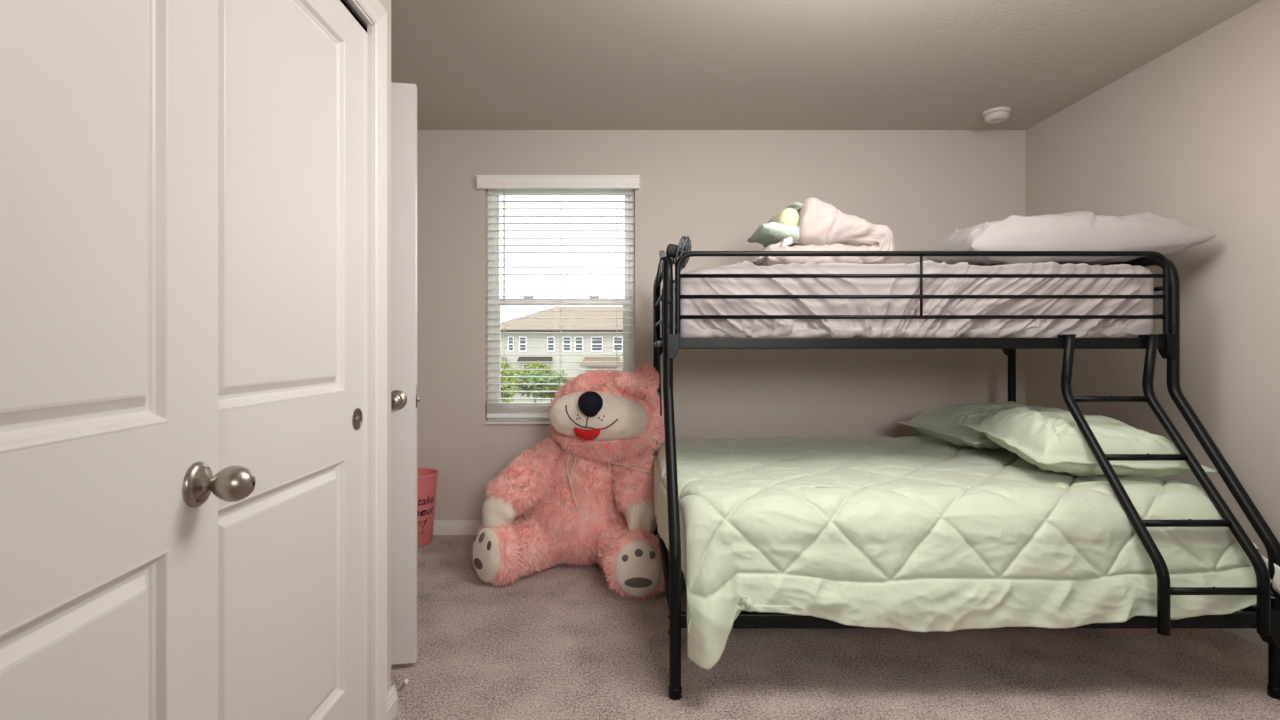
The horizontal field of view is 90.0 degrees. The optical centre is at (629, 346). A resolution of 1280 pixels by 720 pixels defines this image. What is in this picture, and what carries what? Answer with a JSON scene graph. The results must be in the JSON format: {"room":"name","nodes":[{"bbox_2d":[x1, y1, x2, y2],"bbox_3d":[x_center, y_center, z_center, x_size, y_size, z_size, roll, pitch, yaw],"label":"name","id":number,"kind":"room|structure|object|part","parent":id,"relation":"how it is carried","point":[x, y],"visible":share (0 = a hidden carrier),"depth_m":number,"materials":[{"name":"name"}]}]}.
{"room":"bedroom","nodes":[
{"label":"bedroom","id":0,"kind":"room"},
{"bbox_2d":[379,0,390,691],"bbox_3d":[-1.127,-0.090,0.335,0.785,2.440,3.270,0,0,0],"label":"wall","id":1,"kind":"structure","parent":0,"point":[386,4],"depth_m":1.95,"materials":[{"name":"beige paint"}]},
{"bbox_2d":[218,0,366,719],"bbox_3d":[-0.762,0.105,1.413,0.040,2.018,0.855,0,0,0],"label":"door","id":2,"kind":"structure","parent":1,"relation":"in","point":[292,74],"depth_m":1.42,"materials":[{"name":"white paint"}]},
{"bbox_3d":[-0.746,0.197,1.751,0.006,0.060,0.060,0,0,0],"label":"finger pull","id":3,"kind":"part","parent":2,"relation":"part of","materials":[{"name":"silver metal"}]},
{"bbox_2d":[340,0,366,31],"bbox_3d":[-0.786,-0.903,1.409,0.078,0.022,0.819,0,0,0],"label":"door track","id":4,"kind":"object","parent":1,"relation":"attached to","point":[344,1],"visible":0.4,"depth_m":1.74,"materials":[{"name":"black metal"}]},
{"bbox_2d":[347,0,386,719],"bbox_3d":[-0.780,0.069,1.411,0.129,2.122,0.966,0,0,0],"label":"door frame","id":5,"kind":"structure","parent":1,"relation":"attached to","point":[374,10],"depth_m":1.83,"materials":[{"name":"white paint"}]},
{"bbox_2d":[387,685,397,719],"bbox_3d":[-0.728,1.089,1.940,0.015,0.083,0.090,0,0,0],"label":"baseboard","id":6,"kind":"structure","parent":1,"relation":"attached to","point":[392,697],"depth_m":1.95,"materials":[{"name":"white paint"}]},
{"bbox_2d":[398,679,408,691],"bbox_3d":[-0.715,1.068,2.016,0.015,0.015,0.066,0,0,0],"label":"door stop","id":7,"kind":"object","parent":1,"relation":"attached to","point":[405,682],"visible":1,"depth_m":2.02,"materials":[{"name":"white plastic"}]},
{"bbox_2d":[417,130,1025,519],"bbox_3d":[0.434,-0.090,3.925,3.909,2.440,0.120,0,0,0],"label":"wall","id":8,"kind":"structure","parent":0,"point":[714,188],"depth_m":3.87,"materials":[{"name":"beige paint"}]},
{"bbox_2d":[433,520,514,534],"bbox_3d":[0.434,1.089,3.857,3.909,0.083,0.015,0,0,0],"label":"baseboard","id":9,"kind":"structure","parent":8,"relation":"attached to","point":[441,527],"depth_m":3.85,"materials":[{"name":"white paint"}]},
{"bbox_2d":[484,420,549,423],"bbox_3d":[-0.423,0.458,3.893,0.906,0.014,0.095,0,0,0],"label":"window sill","id":10,"kind":"structure","parent":8,"relation":"attached to","point":[488,421],"depth_m":3.85,"materials":[{"name":"white paint"}]},
{"bbox_2d":[488,189,634,419],"bbox_3d":[-0.423,-0.273,3.962,0.906,1.475,0.055,0,0,0],"label":"window","id":11,"kind":"structure","parent":8,"relation":"in","point":[491,285],"depth_m":3.94,"materials":[{"name":"white plastic"}]},
{"bbox_2d":[477,175,638,417],"bbox_3d":[-0.428,-0.296,3.868,0.969,1.453,0.122,0,0,0],"label":"window blind","id":12,"kind":"object","parent":11,"relation":"attached to","point":[490,182],"visible":0.83,"depth_m":3.88,"materials":[{"name":"white plastic"}]},
{"bbox_3d":[-0.766,-0.280,3.901,0.002,1.360,0.057,0,0,0],"label":"ladder cord","id":13,"kind":"part","parent":12,"relation":"part of","materials":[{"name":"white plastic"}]},
{"bbox_3d":[-0.423,0.416,3.901,0.890,0.028,0.052,0,0,0],"label":"rail","id":14,"kind":"part","parent":12,"relation":"part of","materials":[{"name":"white plastic"}]},
{"bbox_3d":[-0.423,-0.983,3.901,0.890,0.045,0.048,0,0,0],"label":"head rail","id":15,"kind":"part","parent":12,"relation":"part of","materials":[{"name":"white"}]},
{"bbox_3d":[-0.423,0.068,3.954,0.846,0.735,0.022,0,0,0],"label":"sash","id":16,"kind":"part","parent":11,"relation":"part of","materials":[{"name":"white plastic"}]},
{"bbox_3d":[-0.423,-0.620,3.976,0.846,0.720,0.022,0,0,0],"label":"sash","id":17,"kind":"part","parent":11,"relation":"part of","materials":[{"name":"white plastic"}]},
{"bbox_2d":[391,0,1261,129],"bbox_3d":[0.434,-1.360,1.292,4.109,0.100,5.385,0,0,0],"label":"ceiling","id":18,"kind":"structure","parent":0,"point":[472,64],"depth_m":2.88,"materials":[{"name":"beige paint"}]},
{"bbox_2d":[982,107,1010,123],"bbox_3d":[2.040,-1.284,3.560,0.140,0.053,0.140,0,0,0],"label":"smoke detector","id":19,"kind":"object","parent":18,"relation":"attached to","point":[998,114],"visible":1,"depth_m":3.52,"materials":[{"name":"beige plastic"}]},
{"bbox_2d":[391,535,1279,719],"bbox_3d":[0.434,1.180,1.292,4.109,0.100,5.385,0,0,0],"label":"floor","id":20,"kind":"structure","parent":0,"point":[553,643],"depth_m":2.27,"materials":[{"name":"carpet"}]},
{"bbox_2d":[417,468,438,546],"bbox_3d":[-1.255,0.927,3.700,0.286,0.404,0.286,0,0,0],"label":"wastebasket","id":21,"kind":"object","parent":20,"relation":"on","point":[426,477],"visible":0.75,"depth_m":3.63,"materials":[{"name":"pink plastic"}]},
{"bbox_2d":[470,363,668,599],"bbox_3d":[-0.290,0.617,3.262,0.979,1.024,0.899,0,0,0],"label":"teddy bear","id":22,"kind":"object","parent":20,"relation":"on","point":[585,492],"visible":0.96,"depth_m":3.10},
{"bbox_3d":[-0.504,0.661,3.266,0.522,0.388,0.265,0,0,-45],"label":"arm","id":23,"kind":"part","parent":22,"relation":"part of","materials":[{"name":"pink fur"}]},
{"bbox_3d":[0.025,0.668,3.225,0.306,0.396,0.475,0,0,0],"label":"arm","id":24,"kind":"part","parent":22,"relation":"part of","materials":[{"name":"pink fur"}]},
{"bbox_2d":[653,251,1279,699],"bbox_3d":[1.117,0.381,2.756,1.989,1.498,1.536,0,0,0],"label":"bunk bed","id":25,"kind":"object","parent":20,"relation":"on","point":[1265,617],"visible":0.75,"depth_m":2.44,"materials":[{"name":"black metal"}]},
{"bbox_3d":[0.146,0.383,2.784,0.038,1.494,1.472,0,0,0],"label":"frame","id":26,"kind":"part","parent":25,"relation":"part of","materials":[{"name":"black metal"}]},
{"bbox_3d":[1.121,-0.194,3.500,1.896,0.348,0.021,0,0,0],"label":"guard rail","id":27,"kind":"part","parent":25,"relation":"part of","materials":[{"name":"black metal"}]},
{"bbox_2d":[653,235,690,415],"bbox_3d":[0.168,-0.083,2.534,0.150,0.707,0.185,0,0,0],"label":"fan","id":28,"kind":"object","parent":25,"relation":"on","point":[673,251],"depth_m":2.51,"materials":[{"name":"black plastic"}]},
{"bbox_3d":[0.117,-0.051,2.571,0.023,0.643,0.109,0,0,-14],"label":"power cord","id":29,"kind":"part","parent":28,"relation":"part of","materials":[{"name":"black plastic"}]},
{"bbox_3d":[0.189,-0.378,2.515,0.095,0.059,0.052,0,0,12],"label":"motor","id":30,"kind":"part","parent":28,"relation":"part of","materials":[{"name":"black plastic"}]},
{"bbox_2d":[673,260,1153,337],"bbox_3d":[1.117,-0.181,2.974,1.857,0.329,1.005,0,0,0],"label":"mattress","id":31,"kind":"object","parent":25,"relation":"on","point":[689,328],"visible":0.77,"depth_m":2.50,"materials":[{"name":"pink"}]},
{"bbox_2d":[747,197,894,265],"bbox_3d":[0.824,-0.469,2.857,0.597,0.323,0.477,0,0,0],"label":"comforter","id":32,"kind":"object","parent":31,"relation":"on","point":[816,225],"visible":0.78,"depth_m":2.65,"materials":[{"name":"beige fabric"}]},
{"bbox_2d":[925,211,1214,265],"bbox_3d":[1.860,-0.465,2.800,0.921,0.253,0.500,0,0,5],"label":"pillow","id":33,"kind":"object","parent":31,"relation":"on","point":[1077,230],"visible":0.78,"depth_m":2.59,"materials":[{"name":"grey fabric"}]},
{"bbox_3d":[1.118,-0.236,2.456,0.010,0.243,0.010,0,0,23],"label":"guard post","id":34,"kind":"part","parent":25,"relation":"part of","materials":[{"name":"black metal"}]},
{"bbox_3d":[1.117,-0.015,2.460,1.922,0.043,0.028,0,0,0],"label":"rail","id":35,"kind":"part","parent":25,"relation":"part of","materials":[{"name":"black metal"}]},
{"bbox_3d":[1.121,-0.194,2.456,1.896,0.348,0.021,0,0,0],"label":"guard rail","id":36,"kind":"part","parent":25,"relation":"part of","materials":[{"name":"black metal"}]},
{"bbox_3d":[1.117,0.885,2.075,1.922,0.046,0.028,0,0,0],"label":"rail","id":37,"kind":"part","parent":25,"relation":"part of","materials":[{"name":"black metal"}]},
{"bbox_2d":[683,555,1279,593],"bbox_3d":[1.142,0.724,2.740,1.874,0.298,1.440,0,0,0],"label":"mattress","id":38,"kind":"object","parent":25,"relation":"on","point":[1276,579],"visible":0.04,"depth_m":2.05,"materials":[{"name":"white"}]},
{"bbox_2d":[653,436,1275,669],"bbox_3d":[1.093,0.744,2.788,1.966,0.531,1.632,0,0,0],"label":"comforter","id":39,"kind":"object","parent":38,"relation":"on","point":[908,533],"visible":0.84,"depth_m":2.10,"materials":[{"name":"green fabric"}]},
{"bbox_2d":[896,401,1049,448],"bbox_3d":[1.790,0.376,3.160,0.660,0.213,0.620,0,0,-8],"label":"pillow","id":40,"kind":"object","parent":39,"relation":"on","point":[944,423],"visible":0.59,"depth_m":3.07,"materials":[{"name":"green fabric"}]},
{"bbox_2d":[961,406,1217,477],"bbox_3d":[1.800,0.372,2.580,0.643,0.243,0.597,0,0,3],"label":"pillow","id":41,"kind":"object","parent":39,"relation":"on","point":[1051,439],"visible":0.82,"depth_m":2.38,"materials":[{"name":"green fabric"}]},
{"bbox_3d":[2.088,0.383,2.784,0.038,1.494,1.472,0,0,0],"label":"frame","id":42,"kind":"part","parent":25,"relation":"part of","materials":[{"name":"black metal"}]},
{"bbox_2d":[1026,0,1279,611],"bbox_3d":[2.439,-0.090,1.292,0.100,2.440,5.385,0,0,0],"label":"wall","id":43,"kind":"structure","parent":0,"point":[1190,135],"depth_m":2.67,"materials":[{"name":"beige paint"}]},
{"bbox_2d":[1221,628,1267,649],"bbox_3d":[2.381,1.089,2.083,0.015,0.083,3.565,0,0,0],"label":"baseboard","id":44,"kind":"structure","parent":43,"relation":"attached to","point":[1249,634],"depth_m":2.45,"materials":[{"name":"white paint"}]},
{"bbox_3d":[-1.570,-0.090,1.342,0.100,2.440,5.285,0,0,0],"label":"wall","id":45,"kind":"structure","parent":0,"visible":0},
{"bbox_2d":[391,82,419,664],"bbox_3d":[-1.133,0.092,2.208,0.783,2.035,0.164,0,0,-9],"label":"door","id":46,"kind":"structure","parent":45,"relation":"in","point":[404,398],"depth_m":2.24,"materials":[{"name":"white paint"}]},
{"bbox_3d":[-0.809,0.185,2.204,0.055,0.055,0.054,0,0,-9],"label":"knob","id":47,"kind":"part","parent":46,"relation":"part of","materials":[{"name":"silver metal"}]},
{"label":"outside","id":48,"kind":"structure","parent":0,"visible":0},
{"bbox_2d":[501,392,553,406],"bbox_3d":[0.000,4.230,62.500,120.000,0.200,115.000,0,0,0],"label":"ground","id":49,"kind":"structure","parent":48,"point":[517,395],"depth_m":49.41,"materials":[{"name":"beige concrete"}]},
{"bbox_2d":[501,360,519,406],"bbox_3d":[-4.127,2.225,20.017,1.287,3.814,1.237,0,0,29],"label":"shrub","id":50,"kind":"object","parent":49,"relation":"on","point":[506,372],"visible":0.39,"depth_m":19.87,"materials":[{"name":"green plant"}]},
{"bbox_2d":[516,370,544,406],"bbox_3d":[-4.268,2.562,28.046,2.357,3.140,1.702,0,0,0],"label":"shrub","id":51,"kind":"object","parent":49,"relation":"on","point":[530,372],"visible":0.34,"depth_m":27.74,"materials":[{"name":"green plant"}]},
{"bbox_2d":[516,361,556,399],"bbox_3d":[-7.303,2.557,49.969,3.310,3.150,1.959,0,0,0],"label":"shrub","id":52,"kind":"object","parent":49,"relation":"on","point":[539,365],"visible":0.43,"depth_m":49.76,"materials":[{"name":"green plant"}]},
{"bbox_2d":[527,370,573,401],"bbox_3d":[-3.089,2.499,24.997,1.712,3.264,1.432,0,0,14],"label":"shrub","id":53,"kind":"object","parent":49,"relation":"on","point":[541,379],"visible":0.66,"depth_m":24.70,"materials":[{"name":"green plant"}]},
{"bbox_2d":[501,306,622,390],"bbox_3d":[4.400,-0.020,65.000,37.240,8.300,14.000,0,0,0],"label":"house","id":54,"kind":"structure","parent":49,"relation":"on","point":[540,314],"depth_m":60.01,"materials":[{"name":"beige paint"}]},
{"bbox_3d":[-11.156,-0.280,59.980,0.390,1.220,0.040,0,0,0],"label":"pane","id":55,"kind":"part","parent":54,"relation":"part of","materials":[{"name":"grey glass"}]},
{"bbox_3d":[-10.031,-0.280,59.980,0.540,1.220,0.040,0,0,0],"label":"pane","id":56,"kind":"part","parent":54,"relation":"part of","materials":[{"name":"grey glass"}]},
{"bbox_3d":[-7.406,-0.280,59.980,0.540,1.220,0.040,0,0,0],"label":"pane","id":57,"kind":"part","parent":54,"relation":"part of","materials":[{"name":"grey glass"}]},
{"bbox_3d":[-5.906,-0.280,59.980,0.640,1.220,0.040,0,0,0],"label":"pane","id":58,"kind":"part","parent":54,"relation":"part of","materials":[{"name":"grey glass"}]},
{"bbox_3d":[-4.781,-0.280,59.980,0.640,1.220,0.040,0,0,0],"label":"pane","id":59,"kind":"part","parent":54,"relation":"part of","materials":[{"name":"grey glass"}]},
{"bbox_3d":[-3.094,-0.280,59.980,0.940,1.220,0.040,0,0,0],"label":"pane","id":60,"kind":"part","parent":54,"relation":"part of","materials":[{"name":"grey glass"}]},
{"bbox_3d":[-1.125,-0.280,59.980,0.740,1.220,0.040,0,0,0],"label":"pane","id":61,"kind":"part","parent":54,"relation":"part of","materials":[{"name":"grey glass"}]},
{"bbox_3d":[-0.667,-0.090,0.100,0.135,2.440,0.140,0,0,0],"label":"wall","id":62,"kind":"structure","parent":0,"visible":0},
{"bbox_2d":[0,0,255,719],"bbox_3d":[-0.610,0.101,0.628,0.120,2.035,0.828,0,0,-5],"label":"door","id":63,"kind":"structure","parent":62,"relation":"in","point":[111,483],"depth_m":0.80,"materials":[{"name":"white paint"}]},
{"bbox_3d":[-0.616,0.210,0.982,0.074,0.055,0.055,0,0,-5],"label":"knob","id":64,"kind":"part","parent":63,"relation":"part of","materials":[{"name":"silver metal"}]}
]}

